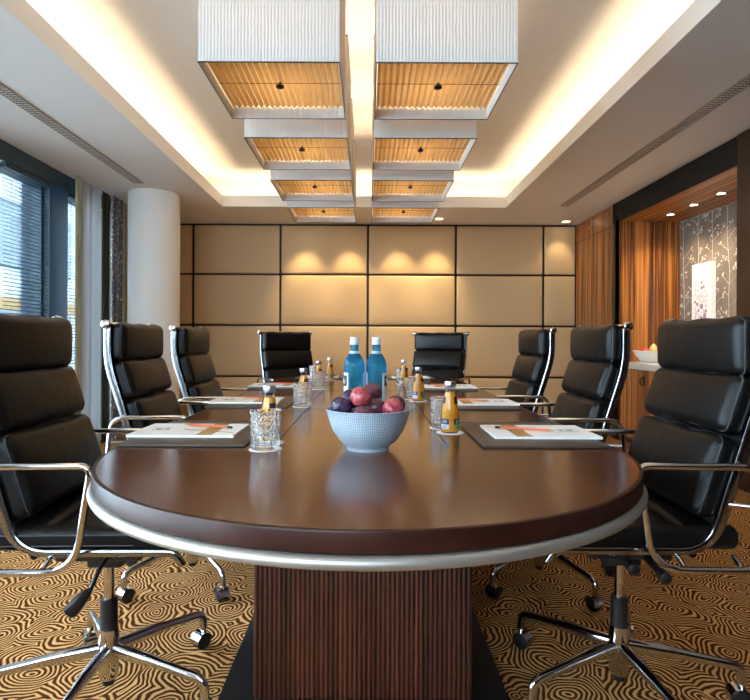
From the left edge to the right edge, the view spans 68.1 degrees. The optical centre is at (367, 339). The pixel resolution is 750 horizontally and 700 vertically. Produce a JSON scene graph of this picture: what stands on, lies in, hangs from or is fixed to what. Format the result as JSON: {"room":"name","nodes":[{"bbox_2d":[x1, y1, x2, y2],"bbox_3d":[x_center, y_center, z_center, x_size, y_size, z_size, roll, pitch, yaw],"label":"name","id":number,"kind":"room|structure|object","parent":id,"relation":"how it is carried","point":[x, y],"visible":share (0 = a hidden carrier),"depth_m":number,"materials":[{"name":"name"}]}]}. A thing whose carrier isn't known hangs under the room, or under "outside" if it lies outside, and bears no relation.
{"room":"conference room","nodes":[
{"label":"conference room","id":0,"kind":"room"},
{"bbox_2d":[0,160,110,439],"bbox_3d":[-2.869,-0.226,2.650,0.300,2.487,8.700,0,0,0],"label":"wall","id":1,"kind":"structure","parent":0,"point":[0,160],"depth_m":5.84,"materials":[{"name":"white paint"}]},
{"bbox_2d":[0,162,43,316],"bbox_3d":[-2.829,-0.222,4.445,0.100,2.240,0.660,0,0,0],"label":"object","id":2,"kind":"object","parent":1,"relation":"in","point":[2,195],"depth_m":4.52,"materials":[{"name":"blue glass"}]},
{"bbox_2d":[1,161,49,316],"bbox_3d":[-2.739,-0.245,4.450,0.040,2.195,0.580,0,0,0],"label":"blind","id":3,"kind":"object","parent":2,"relation":"attached to","point":[4,164],"visible":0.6,"depth_m":4.41,"materials":[{"name":"blue"}]},
{"bbox_2d":[0,139,101,208],"bbox_3d":[-2.709,-1.405,2.040,0.050,0.127,7.480,0,0,0],"label":"trim","id":4,"kind":"structure","parent":1,"relation":"attached to","point":[9,153],"depth_m":4.49,"materials":[{"name":"blue"}]},
{"bbox_2d":[43,184,67,318],"bbox_3d":[-2.849,-0.162,4.895,0.240,2.360,0.290,0,0,0],"label":"trim","id":5,"kind":"structure","parent":1,"relation":"attached to","point":[56,221],"depth_m":4.86,"materials":[{"name":"blue"}]},
{"bbox_2d":[67,198,101,425],"bbox_3d":[-2.829,-0.222,5.410,0.100,2.240,0.790,0,0,0],"label":"window","id":6,"kind":"structure","parent":1,"relation":"in","point":[72,248],"depth_m":5.32,"materials":[{"name":"blue"}]},
{"bbox_2d":[67,193,74,369],"bbox_3d":[-2.739,-0.245,5.175,0.040,2.195,0.250,0,0,0],"label":"blind","id":7,"kind":"object","parent":6,"relation":"attached to","point":[71,196],"visible":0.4,"depth_m":5.12,"materials":[{"name":"blue"}]},
{"bbox_2d":[127,188,179,439],"bbox_3d":[-2.159,-0.223,5.600,0.494,2.487,0.494,0,0,0],"label":"column","id":8,"kind":"structure","parent":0,"point":[153,284],"depth_m":5.40,"materials":[{"name":"white paint"}]},
{"bbox_2d":[0,0,749,224],"bbox_3d":[-0.138,-1.644,2.650,5.750,0.373,8.900,0,0,0],"label":"ceiling","id":9,"kind":"structure","parent":0,"point":[593,83],"depth_m":3.81,"materials":[{"name":"white paint"}]},
{"bbox_2d":[0,82,142,182],"bbox_3d":[-2.134,-1.462,1.980,0.088,0.009,6.372,0,0,0],"label":"ceiling vent","id":10,"kind":"object","parent":9,"relation":"in","point":[5,91],"visible":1,"depth_m":3.86,"materials":[{"name":"black metal"}]},
{"bbox_2d":[75,175,81,414],"bbox_3d":[-2.581,-0.222,4.939,0.039,2.462,0.090,0,0,0],"label":"curtain","id":11,"kind":"object","parent":9,"relation":"hanging from","point":[78,180],"visible":0.63,"depth_m":4.94,"materials":[{"name":"beige fabric"}]},
{"bbox_2d":[81,180,100,443],"bbox_3d":[-2.601,-0.222,5.197,0.029,2.462,0.410,0,0,0],"label":"sheer curtain","id":12,"kind":"object","parent":9,"relation":"hanging from","point":[91,195],"visible":0.77,"depth_m":5.24,"materials":[{"name":"white fabric"}]},
{"bbox_2d":[101,191,109,442],"bbox_3d":[-2.601,-0.222,5.489,0.044,2.462,0.150,0,0,0],"label":"curtain","id":13,"kind":"object","parent":9,"relation":"hanging from","point":[105,197],"visible":0.78,"depth_m":5.49,"materials":[{"name":"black fabric"}]},
{"bbox_2d":[110,195,122,439],"bbox_3d":[-2.581,-0.222,5.706,0.064,2.462,0.260,0,0,0],"label":"drape","id":14,"kind":"object","parent":9,"relation":"hanging from","point":[116,204],"visible":0.59,"depth_m":5.67,"materials":[{"name":"grey fabric"}]},
{"bbox_2d":[122,202,127,435],"bbox_3d":[-2.601,-0.222,6.081,0.064,2.462,0.450,0,0,0],"label":"curtain","id":15,"kind":"object","parent":9,"relation":"hanging from","point":[125,207],"visible":0.14,"depth_m":5.89,"materials":[{"name":"beige fabric"}]},
{"bbox_2d":[197,0,345,118],"bbox_3d":[-0.356,-1.405,2.255,0.513,0.813,0.513,0,0,0],"label":"pendant lamp","id":16,"kind":"object","parent":9,"relation":"hanging from","point":[263,59],"visible":1,"depth_m":2.00,"materials":[{"name":"grey fabric"}]},
{"bbox_2d":[208,63,342,108],"bbox_3d":[-0.357,-1.051,2.255,0.494,0.014,0.494,0,0,0],"label":"diffuser","id":17,"kind":"object","parent":16,"relation":"attached to","point":[242,85],"depth_m":2.28,"materials":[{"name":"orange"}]},
{"bbox_2d":[244,35,350,169],"bbox_3d":[-0.356,-1.405,3.005,0.513,0.813,0.513,0,0,0],"label":"pendant lamp","id":18,"kind":"object","parent":9,"relation":"hanging from","point":[277,144],"visible":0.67,"depth_m":2.94,"materials":[{"name":"white fabric"}]},
{"bbox_2d":[251,138,348,161],"bbox_3d":[-0.357,-1.051,3.005,0.494,0.014,0.494,0,0,0],"label":"diffuser","id":19,"kind":"object","parent":18,"relation":"attached to","point":[267,149],"depth_m":3.06,"materials":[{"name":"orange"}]},
{"bbox_2d":[270,99,353,200],"bbox_3d":[-0.356,-1.405,3.735,0.513,0.813,0.513,0,0,0],"label":"pendant lamp","id":20,"kind":"object","parent":9,"relation":"hanging from","point":[291,185],"visible":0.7,"depth_m":3.73,"materials":[{"name":"white fabric"}]},
{"bbox_2d":[276,181,351,194],"bbox_3d":[-0.357,-1.051,3.735,0.494,0.014,0.494,0,0,0],"label":"diffuser","id":21,"kind":"object","parent":20,"relation":"attached to","point":[284,187],"depth_m":3.83,"materials":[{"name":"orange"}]},
{"bbox_2d":[287,140,355,221],"bbox_3d":[-0.356,-1.405,4.455,0.513,0.813,0.513,0,0,0],"label":"pendant lamp","id":22,"kind":"object","parent":9,"relation":"hanging from","point":[301,211],"visible":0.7,"depth_m":4.50,"materials":[{"name":"white fabric"}]},
{"bbox_2d":[292,208,354,216],"bbox_3d":[-0.357,-1.051,4.455,0.494,0.014,0.494,0,0,0],"label":"diffuser","id":23,"kind":"object","parent":22,"relation":"attached to","point":[297,212],"depth_m":4.58,"materials":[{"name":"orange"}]},
{"bbox_2d":[371,201,438,222],"bbox_3d":[0.286,-1.403,4.455,0.513,0.813,0.513,0,0,0],"label":"pendant lamp","id":24,"kind":"object","parent":9,"relation":"hanging from","point":[382,211],"visible":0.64,"depth_m":4.52,"materials":[{"name":"white fabric"}]},
{"bbox_2d":[372,208,434,216],"bbox_3d":[0.285,-1.048,4.455,0.494,0.014,0.494,0,0,0],"label":"diffuser","id":25,"kind":"object","parent":24,"relation":"attached to","point":[377,212],"depth_m":4.56,"materials":[{"name":"orange"}]},
{"bbox_2d":[372,113,453,201],"bbox_3d":[0.286,-1.403,3.735,0.513,0.813,0.513,0,0,0],"label":"pendant lamp","id":26,"kind":"object","parent":9,"relation":"hanging from","point":[387,185],"visible":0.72,"depth_m":3.73,"materials":[{"name":"white fabric"}]},
{"bbox_2d":[373,181,448,194],"bbox_3d":[0.285,-1.048,3.735,0.494,0.014,0.494,0,0,0],"label":"diffuser","id":27,"kind":"object","parent":26,"relation":"attached to","point":[380,187],"depth_m":3.82,"materials":[{"name":"orange"}]},
{"bbox_2d":[373,35,476,170],"bbox_3d":[0.286,-1.403,3.005,0.513,0.813,0.513,0,0,0],"label":"pendant lamp","id":28,"kind":"object","parent":9,"relation":"hanging from","point":[440,145],"visible":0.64,"depth_m":2.98,"materials":[{"name":"white fabric"}]},
{"bbox_2d":[374,139,470,162],"bbox_3d":[0.285,-1.048,3.005,0.494,0.014,0.494,0,0,0],"label":"diffuser","id":29,"kind":"object","parent":28,"relation":"attached to","point":[386,150],"depth_m":3.07,"materials":[{"name":"orange"}]},
{"bbox_2d":[374,0,517,119],"bbox_3d":[0.286,-1.403,2.255,0.513,0.813,0.513,0,0,0],"label":"pendant lamp","id":30,"kind":"object","parent":9,"relation":"hanging from","point":[435,59],"visible":1,"depth_m":2.00,"materials":[{"name":"white fabric"}]},
{"bbox_2d":[376,63,508,108],"bbox_3d":[0.285,-1.048,2.255,0.494,0.014,0.494,0,0,0],"label":"diffuser","id":31,"kind":"object","parent":30,"relation":"attached to","point":[399,85],"depth_m":2.28,"materials":[{"name":"orange"}]},
{"bbox_2d":[561,74,749,205],"bbox_3d":[2.116,-1.443,2.385,0.088,0.009,7.182,0,0,0],"label":"ceiling vent","id":32,"kind":"object","parent":9,"relation":"in","point":[744,82],"visible":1,"depth_m":3.87,"materials":[{"name":"black metal"}]},
{"bbox_2d":[0,434,749,699],"bbox_3d":[0.155,1.061,2.650,6.360,0.060,8.900,0,0,0],"label":"floor","id":33,"kind":"structure","parent":0,"point":[706,614],"depth_m":2.03,"materials":[{"name":"carpet"}]},
{"bbox_2d":[0,313,212,699],"bbox_3d":[-0.749,0.476,1.577,0.674,1.102,0.652,0,0,-2],"label":"office chair","id":34,"kind":"object","parent":33,"relation":"on","point":[49,452],"visible":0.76,"depth_m":1.50,"materials":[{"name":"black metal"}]},
{"bbox_2d":[0,365,84,433],"bbox_3d":[-0.950,0.158,1.593,0.077,0.164,0.444,-17,1,-2],"label":"cushion","id":35,"kind":"object","parent":34,"relation":"on","point":[32,397],"depth_m":1.54,"materials":[{"name":"black leather"}]},
{"bbox_2d":[0,414,101,518],"bbox_3d":[-0.892,0.342,1.595,0.077,0.221,0.444,-18,1,-2],"label":"lumbar cushion","id":36,"kind":"object","parent":34,"relation":"on","point":[54,438],"depth_m":1.48,"materials":[{"name":"black leather"}]},
{"bbox_2d":[100,320,229,602],"bbox_3d":[-0.771,0.474,2.467,0.697,1.106,0.665,0,0,0],"label":"office chair","id":37,"kind":"object","parent":33,"relation":"on","point":[139,379],"visible":0.59,"depth_m":2.25,"materials":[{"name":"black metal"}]},
{"bbox_2d":[114,357,171,398],"bbox_3d":[-0.975,0.158,2.440,0.077,0.164,0.444,-17,0,0],"label":"cushion","id":38,"kind":"object","parent":37,"relation":"on","point":[134,377],"depth_m":2.31,"materials":[{"name":"black leather"}]},
{"bbox_2d":[125,390,181,427],"bbox_3d":[-0.917,0.342,2.440,0.077,0.221,0.444,-17,0,0],"label":"lumbar cushion","id":39,"kind":"object","parent":37,"relation":"on","point":[147,402],"depth_m":2.32,"materials":[{"name":"black leather"}]},
{"bbox_2d":[169,325,248,416],"bbox_3d":[-0.783,0.474,3.160,0.642,1.106,0.675,0,0,0],"label":"office chair","id":40,"kind":"object","parent":33,"relation":"on","point":[194,368],"visible":0.42,"depth_m":2.97,"materials":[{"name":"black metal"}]},
{"bbox_2d":[179,354,215,384],"bbox_3d":[-0.961,0.158,3.160,0.077,0.164,0.444,-17,0,0],"label":"cushion","id":41,"kind":"object","parent":40,"relation":"on","point":[194,369],"depth_m":3.01,"materials":[{"name":"black leather"}]},
{"bbox_2d":[187,379,223,412],"bbox_3d":[-0.903,0.342,3.160,0.077,0.221,0.444,-17,0,0],"label":"lumbar cushion","id":42,"kind":"object","parent":40,"relation":"on","point":[196,387],"depth_m":2.99,"materials":[{"name":"black leather"}]},
{"bbox_2d":[256,330,312,382],"bbox_3d":[-0.557,0.477,4.491,0.673,1.102,0.655,0,0,-34],"label":"office chair","id":43,"kind":"object","parent":33,"relation":"on","point":[282,354],"visible":0.41,"depth_m":4.58,"materials":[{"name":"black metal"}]},
{"bbox_2d":[265,368,309,382],"bbox_3d":[-0.632,0.343,4.592,0.444,0.221,0.077,0,-18,-34],"label":"lumbar cushion","id":44,"kind":"object","parent":43,"relation":"on","point":[275,373],"depth_m":4.54,"materials":[{"name":"black leather"}]},
{"bbox_2d":[262,350,312,368],"bbox_3d":[-0.664,0.159,4.641,0.444,0.164,0.077,0,-18,-34],"label":"cushion","id":45,"kind":"object","parent":43,"relation":"on","point":[271,359],"depth_m":4.60,"materials":[{"name":"black leather"}]},
{"bbox_2d":[86,375,647,699],"bbox_3d":[-0.003,0.655,2.659,1.326,0.751,3.709,0,0,0],"label":"conference table","id":46,"kind":"object","parent":33,"relation":"on","point":[363,562],"visible":0.85,"depth_m":1.23,"materials":[{"name":"brown wood"}]},
{"bbox_2d":[115,420,250,446],"bbox_3d":[-0.488,0.274,1.655,0.336,0.006,0.430,0,0,0],"label":"desk mat","id":47,"kind":"object","parent":46,"relation":"on","point":[242,439],"visible":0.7,"depth_m":1.49,"materials":[{"name":"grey leather"}]},
{"bbox_2d":[126,423,249,437],"bbox_3d":[-0.523,0.267,1.647,0.298,0.008,0.212,0,0,0],"label":"notepad","id":48,"kind":"object","parent":47,"relation":"on","point":[165,430],"visible":1,"depth_m":1.60,"materials":[{"name":"white paper"}]},
{"bbox_2d":[185,423,232,428],"bbox_3d":[-0.483,0.259,1.675,0.170,0.008,0.008,0,0,20],"label":"pencil","id":49,"kind":"object","parent":48,"relation":"on","point":[189,424],"visible":1,"depth_m":1.67,"materials":[{"name":"orange"}]},
{"bbox_2d":[204,396,293,407],"bbox_3d":[-0.499,0.274,2.475,0.336,0.006,0.430,0,0,0],"label":"desk mat","id":50,"kind":"object","parent":46,"relation":"on","point":[288,400],"visible":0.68,"depth_m":2.31,"materials":[{"name":"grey leather"}]},
{"bbox_2d":[207,397,284,403],"bbox_3d":[-0.534,0.267,2.467,0.298,0.008,0.212,0,0,0],"label":"notepad","id":51,"kind":"object","parent":50,"relation":"on","point":[221,400],"visible":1,"depth_m":2.42,"materials":[{"name":"white paper"}]},
{"bbox_2d":[249,447,281,452],"bbox_3d":[-0.261,0.277,1.412,0.084,0.002,0.084,0,0,0],"label":"coaster","id":52,"kind":"object","parent":46,"relation":"on","point":[279,448],"visible":0.43,"depth_m":1.38,"materials":[{"name":"white paper"}]},
{"bbox_2d":[249,408,280,450],"bbox_3d":[-0.261,0.227,1.412,0.080,0.098,0.080,0,0,0],"label":"glass tumbler","id":53,"kind":"object","parent":52,"relation":"on","point":[265,422],"visible":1,"depth_m":1.38,"materials":[{"name":"clear glass"}]},
{"bbox_2d":[247,387,292,389],"bbox_3d":[-0.506,0.274,3.300,0.336,0.006,0.430,0,0,0],"label":"desk mat","id":54,"kind":"object","parent":46,"relation":"on","point":[250,388],"visible":0.27,"depth_m":3.10,"materials":[{"name":"grey leather"}]},
{"bbox_2d":[248,383,292,386],"bbox_3d":[-0.541,0.267,3.292,0.298,0.008,0.212,0,0,0],"label":"notepad","id":55,"kind":"object","parent":54,"relation":"on","point":[254,384],"visible":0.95,"depth_m":3.22,"materials":[{"name":"white paper"}]},
{"bbox_2d":[343,337,364,390],"bbox_3d":[-0.052,0.134,2.080,0.081,0.290,0.078,0,0,-4],"label":"water bottle","id":56,"kind":"object","parent":46,"relation":"on","point":[353,340],"visible":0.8,"depth_m":2.06,"materials":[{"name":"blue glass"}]},
{"bbox_2d":[326,406,410,452],"bbox_3d":[0.000,0.228,1.432,0.219,0.104,0.219,0,0,0],"label":"fruit bowl","id":57,"kind":"object","parent":46,"relation":"on","point":[360,432],"visible":0.93,"depth_m":1.35,"materials":[{"name":"ceramic"}]},
{"bbox_2d":[331,396,351,412],"bbox_3d":[-0.067,0.169,1.404,0.054,0.053,0.054,0,0,12],"label":"plum","id":58,"kind":"object","parent":57,"relation":"in","point":[340,403],"visible":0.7,"depth_m":1.38,"materials":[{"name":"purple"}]},
{"bbox_2d":[350,386,371,406],"bbox_3d":[-0.018,0.143,1.402,0.053,0.055,0.055,0,0,16],"label":"plum","id":59,"kind":"object","parent":57,"relation":"in","point":[360,395],"visible":0.92,"depth_m":1.38,"materials":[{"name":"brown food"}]},
{"bbox_2d":[353,405,372,412],"bbox_3d":[-0.012,0.186,1.365,0.052,0.050,0.050,0,0,19],"label":"plum","id":60,"kind":"object","parent":57,"relation":"in","point":[363,408],"visible":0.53,"depth_m":1.35,"materials":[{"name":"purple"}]},
{"bbox_2d":[364,382,382,398],"bbox_3d":[0.012,0.138,1.467,0.053,0.056,0.055,0,0,44],"label":"plum","id":61,"kind":"object","parent":57,"relation":"in","point":[376,391],"visible":0.56,"depth_m":1.45,"materials":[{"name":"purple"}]},
{"bbox_2d":[367,398,383,412],"bbox_3d":[0.020,0.174,1.427,0.051,0.051,0.051,0,0,-18],"label":"plum","id":62,"kind":"object","parent":57,"relation":"in","point":[376,404],"visible":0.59,"depth_m":1.41,"materials":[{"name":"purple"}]},
{"bbox_2d":[382,398,403,412],"bbox_3d":[0.063,0.172,1.395,0.055,0.053,0.053,0,0,-16],"label":"plum","id":63,"kind":"object","parent":57,"relation":"in","point":[392,405],"visible":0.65,"depth_m":1.38,"materials":[{"name":"red food"}]},
{"bbox_2d":[366,337,386,401],"bbox_3d":[0.032,0.135,2.080,0.081,0.290,0.078,0,0,4],"label":"water bottle","id":64,"kind":"object","parent":46,"relation":"on","point":[375,340],"visible":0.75,"depth_m":2.06,"materials":[{"name":"blue"}]},
{"bbox_2d":[436,430,463,434],"bbox_3d":[0.248,0.280,1.678,0.084,0.002,0.084,0,0,0],"label":"coaster","id":65,"kind":"object","parent":46,"relation":"on","point":[438,432],"visible":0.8,"depth_m":1.66,"materials":[{"name":"white paper"}]},
{"bbox_2d":[440,381,459,433],"bbox_3d":[0.248,0.202,1.678,0.057,0.154,0.057,0,0,0],"label":"juice bottle","id":66,"kind":"object","parent":65,"relation":"on","point":[450,420],"visible":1,"depth_m":1.66,"materials":[{"name":"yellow glass"}]},
{"bbox_2d":[424,388,477,390],"bbox_3d":[0.439,0.279,3.270,0.336,0.006,0.430,0,0,0],"label":"desk mat","id":67,"kind":"object","parent":46,"relation":"on","point":[425,389],"visible":0.35,"depth_m":3.09,"materials":[{"name":"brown leather"}]},
{"bbox_2d":[424,384,477,388],"bbox_3d":[0.474,0.271,3.262,0.298,0.008,0.212,0,0,0],"label":"notepad","id":68,"kind":"object","parent":67,"relation":"on","point":[425,385],"visible":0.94,"depth_m":3.21,"materials":[{"name":"white paper"}]},
{"bbox_2d":[428,397,522,409],"bbox_3d":[0.455,0.279,2.445,0.336,0.006,0.430,0,0,0],"label":"desk mat","id":69,"kind":"object","parent":46,"relation":"on","point":[461,407],"visible":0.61,"depth_m":2.27,"materials":[{"name":"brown leather"}]},
{"bbox_2d":[457,398,519,405],"bbox_3d":[0.490,0.272,2.437,0.298,0.008,0.212,0,0,0],"label":"notepad","id":70,"kind":"object","parent":69,"relation":"on","point":[493,402],"visible":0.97,"depth_m":2.38,"materials":[{"name":"white paper"}]},
{"bbox_2d":[460,422,612,448],"bbox_3d":[0.468,0.279,1.655,0.336,0.006,0.430,0,0,0],"label":"desk mat","id":71,"kind":"object","parent":46,"relation":"on","point":[473,429],"visible":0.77,"depth_m":1.51,"materials":[{"name":"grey leather"}]},
{"bbox_2d":[480,425,602,438],"bbox_3d":[0.503,0.272,1.647,0.298,0.008,0.212,0,0,0],"label":"notepad","id":72,"kind":"object","parent":71,"relation":"on","point":[561,431],"visible":0.99,"depth_m":1.61,"materials":[{"name":"white paper"}]},
{"bbox_2d":[495,426,554,430],"bbox_3d":[0.463,0.263,1.644,0.170,0.008,0.008,0,0,20],"label":"pencil","id":73,"kind":"object","parent":72,"relation":"on","point":[497,427],"visible":1,"depth_m":1.64,"materials":[{"name":"orange wood"}]},
{"bbox_3d":[0.232,0.280,2.548,0.084,0.002,0.084,0,0,0],"label":"coaster","id":74,"kind":"object","parent":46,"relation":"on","visible":0},
{"bbox_2d":[412,367,424,400],"bbox_3d":[0.232,0.202,2.548,0.057,0.154,0.057,0,0,0],"label":"juice bottle","id":75,"kind":"object","parent":74,"relation":"on","point":[418,392],"visible":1,"depth_m":2.53,"materials":[{"name":"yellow glass"}]},
{"bbox_3d":[-0.274,0.277,2.320,0.084,0.002,0.084,0,0,0],"label":"coaster","id":76,"kind":"object","parent":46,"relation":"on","visible":0},
{"bbox_2d":[293,382,311,406],"bbox_3d":[-0.274,0.227,2.320,0.080,0.098,0.080,0,0,-21],"label":"glass tumbler","id":77,"kind":"object","parent":76,"relation":"on","point":[302,390],"visible":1,"depth_m":2.29,"materials":[{"name":"clear glass"}]},
{"bbox_3d":[-0.267,0.277,1.500,0.084,0.002,0.084,0,0,0],"label":"coaster","id":78,"kind":"object","parent":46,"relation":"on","visible":0},
{"bbox_2d":[261,385,277,408],"bbox_3d":[-0.267,0.200,1.500,0.057,0.154,0.057,0,0,14],"label":"juice bottle","id":79,"kind":"object","parent":78,"relation":"on","point":[268,402],"visible":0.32,"depth_m":1.49,"materials":[{"name":"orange glass"}]},
{"bbox_3d":[0.237,0.280,1.768,0.084,0.002,0.084,0,0,0],"label":"coaster","id":80,"kind":"object","parent":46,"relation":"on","visible":0},
{"bbox_2d":[430,395,443,428],"bbox_3d":[0.237,0.229,1.768,0.080,0.098,0.080,0,0,5],"label":"glass tumbler","id":81,"kind":"object","parent":80,"relation":"on","point":[436,401],"visible":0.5,"depth_m":1.74,"materials":[{"name":"clear glass"}]},
{"bbox_3d":[-0.280,0.277,3.140,0.084,0.002,0.084,0,0,0],"label":"coaster","id":82,"kind":"object","parent":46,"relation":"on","visible":0},
{"bbox_2d":[311,371,325,388],"bbox_3d":[-0.280,0.227,3.140,0.083,0.098,0.083,0,0,-42],"label":"glass tumbler","id":83,"kind":"object","parent":82,"relation":"on","point":[318,377],"visible":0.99,"depth_m":3.11,"materials":[{"name":"clear glass"}]},
{"bbox_3d":[-0.263,0.277,3.840,0.084,0.002,0.084,0,0,0],"label":"coaster","id":84,"kind":"object","parent":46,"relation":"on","visible":0},
{"bbox_2d":[326,358,333,379],"bbox_3d":[-0.263,0.200,3.840,0.057,0.154,0.057,0,0,14],"label":"juice bottle","id":85,"kind":"object","parent":84,"relation":"on","point":[329,370],"visible":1,"depth_m":3.82,"materials":[{"name":"orange glass"}]},
{"bbox_3d":[0.215,0.279,2.645,0.084,0.002,0.084,0,0,0],"label":"coaster","id":86,"kind":"object","parent":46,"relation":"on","visible":0},
{"bbox_2d":[405,377,413,398],"bbox_3d":[0.215,0.229,2.645,0.080,0.098,0.080,0,0,-16],"label":"glass tumbler","id":87,"kind":"object","parent":86,"relation":"on","point":[408,380],"visible":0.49,"depth_m":2.62,"materials":[{"name":"clear glass"}]},
{"bbox_3d":[0.223,0.279,3.452,0.084,0.002,0.084,0,0,0],"label":"coaster","id":88,"kind":"object","parent":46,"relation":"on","visible":0},
{"bbox_2d":[399,360,407,384],"bbox_3d":[0.223,0.202,3.452,0.057,0.154,0.057,0,0,0],"label":"juice bottle","id":89,"kind":"object","parent":88,"relation":"on","point":[403,371],"visible":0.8,"depth_m":3.44,"materials":[{"name":"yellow glass"}]},
{"bbox_2d":[411,331,470,383],"bbox_3d":[0.513,0.481,4.506,0.673,1.102,0.655,0,0,26],"label":"office chair","id":90,"kind":"object","parent":33,"relation":"on","point":[439,354],"visible":0.41,"depth_m":4.63,"materials":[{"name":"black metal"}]},
{"bbox_2d":[411,369,462,379],"bbox_3d":[0.563,0.348,4.622,0.444,0.221,0.077,0,-18,26],"label":"lumbar cushion","id":91,"kind":"object","parent":90,"relation":"on","point":[457,374],"depth_m":4.59,"materials":[{"name":"black leather"}]},
{"bbox_2d":[413,350,464,369],"bbox_3d":[0.590,0.164,4.675,0.444,0.164,0.077,0,-18,26],"label":"cushion","id":92,"kind":"object","parent":90,"relation":"on","point":[426,359],"depth_m":4.64,"materials":[{"name":"black leather"}]},
{"bbox_2d":[478,327,556,417],"bbox_3d":[0.775,0.480,3.310,0.653,1.106,0.686,0,0,-1],"label":"office chair","id":93,"kind":"object","parent":33,"relation":"on","point":[532,368],"visible":0.45,"depth_m":3.12,"materials":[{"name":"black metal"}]},
{"bbox_2d":[503,379,538,410],"bbox_3d":[0.896,0.350,3.313,0.077,0.221,0.444,18,0,-1],"label":"lumbar cushion","id":94,"kind":"object","parent":93,"relation":"on","point":[515,386],"depth_m":3.15,"materials":[{"name":"black leather"}]},
{"bbox_2d":[512,354,547,383],"bbox_3d":[0.956,0.166,3.314,0.077,0.164,0.444,18,0,-1],"label":"cushion","id":95,"kind":"object","parent":93,"relation":"on","point":[528,368],"depth_m":3.16,"materials":[{"name":"black leather"}]},
{"bbox_2d":[485,322,632,610],"bbox_3d":[0.769,0.482,2.426,0.655,1.102,0.673,0,0,0],"label":"office chair","id":96,"kind":"object","parent":33,"relation":"on","point":[594,380],"visible":0.38,"depth_m":2.23,"materials":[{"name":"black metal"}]},
{"bbox_2d":[551,393,607,439],"bbox_3d":[0.896,0.350,2.420,0.077,0.221,0.444,18,0,0],"label":"lumbar cushion","id":97,"kind":"object","parent":96,"relation":"on","point":[567,405],"depth_m":2.30,"materials":[{"name":"black leather"}]},
{"bbox_2d":[562,359,619,400],"bbox_3d":[0.956,0.166,2.420,0.077,0.164,0.444,18,0,0],"label":"cushion","id":98,"kind":"object","parent":96,"relation":"on","point":[584,379],"depth_m":2.29,"materials":[{"name":"black leather"}]},
{"bbox_2d":[576,206,611,435],"bbox_3d":[2.655,-0.200,6.460,0.112,2.484,1.030,0,0,0],"label":"wall panel","id":99,"kind":"object","parent":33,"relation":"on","point":[593,235],"visible":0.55,"depth_m":6.40,"materials":[{"name":"brown wood"}]},
{"bbox_2d":[512,316,749,699],"bbox_3d":[0.751,0.482,1.615,0.667,1.102,0.665,0,0,1],"label":"office chair","id":100,"kind":"object","parent":33,"relation":"on","point":[693,454],"visible":0.75,"depth_m":1.50,"materials":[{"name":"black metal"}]},
{"bbox_2d":[628,416,736,516],"bbox_3d":[0.887,0.350,1.626,0.077,0.221,0.444,18,0,1],"label":"lumbar cushion","id":101,"kind":"object","parent":100,"relation":"on","point":[666,439],"depth_m":1.49,"materials":[{"name":"black leather"}]},
{"bbox_2d":[645,368,749,434],"bbox_3d":[0.947,0.166,1.625,0.077,0.164,0.444,18,0,1],"label":"cushion","id":102,"kind":"object","parent":100,"relation":"on","point":[705,401],"depth_m":1.52,"materials":[{"name":"black leather"}]},
{"bbox_2d":[620,369,649,442],"bbox_3d":[2.890,0.665,5.461,0.594,0.755,0.614,0,0,0],"label":"base cabinet","id":103,"kind":"object","parent":33,"relation":"on","point":[634,393],"visible":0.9,"depth_m":5.47,"materials":[{"name":"brown wood"}]},
{"bbox_2d":[650,371,654,415],"bbox_3d":[2.890,0.665,4.843,0.594,0.755,0.614,0,0,0],"label":"base cabinet","id":104,"kind":"object","parent":33,"relation":"on","point":[651,372],"visible":0.02,"depth_m":5.12,"materials":[{"name":"brown wood"}]},
{"bbox_2d":[628,362,660,371],"bbox_3d":[2.914,0.256,4.843,0.650,0.062,1.853,0,0,0],"label":"countertop","id":105,"kind":"structure","parent":104,"relation":"on","point":[632,365],"depth_m":5.23,"materials":[{"name":"grey stone"}]},
{"bbox_2d":[632,350,657,362],"bbox_3d":[2.799,0.165,5.520,0.312,0.118,0.312,0,0,0],"label":"bowl","id":106,"kind":"object","parent":105,"relation":"on","point":[643,356],"visible":0.75,"depth_m":5.44,"materials":[{"name":"white ceramic"}]},
{"bbox_2d":[179,224,576,417],"bbox_3d":[0.161,-0.213,7.027,6.360,2.487,0.146,0,0,0],"label":"wall","id":107,"kind":"structure","parent":0,"point":[337,283],"depth_m":6.96,"materials":[{"name":"beige"}]},
{"bbox_2d":[611,128,749,492],"bbox_3d":[2.655,-0.202,2.120,0.112,2.487,7.640,0,0,0],"label":"frame","id":108,"kind":"structure","parent":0,"point":[734,152],"depth_m":4.10,"materials":[{"name":"black wood"}]},
{"bbox_2d":[614,212,679,439],"bbox_3d":[2.936,-0.145,5.820,0.650,2.375,0.100,0,0,0],"label":"wall panel","id":109,"kind":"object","parent":108,"relation":"attached to","point":[649,251],"depth_m":5.77,"materials":[{"name":"brown wood"}]},
{"bbox_2d":[621,166,736,221],"bbox_3d":[2.943,-1.242,4.843,0.645,0.020,1.855,0,0,0],"label":"trim","id":110,"kind":"structure","parent":108,"relation":"attached to","point":[703,193],"depth_m":4.93,"materials":[{"name":"brown wood"}]},
{"bbox_2d":[680,200,736,319],"bbox_3d":[3.264,-0.093,4.843,0.053,2.275,2.055,0,0,0],"label":"wall panel","id":111,"kind":"object","parent":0,"point":[711,235],"visible":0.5,"depth_m":5.17,"materials":[{"name":"paint"}]},
{"bbox_2d":[692,261,715,319],"bbox_3d":[3.214,-0.406,5.320,0.051,0.660,0.300,0,0,0],"label":"picture","id":112,"kind":"object","parent":111,"relation":"attached to","point":[703,274],"visible":0.84,"depth_m":5.27,"materials":[{"name":"white paper"}]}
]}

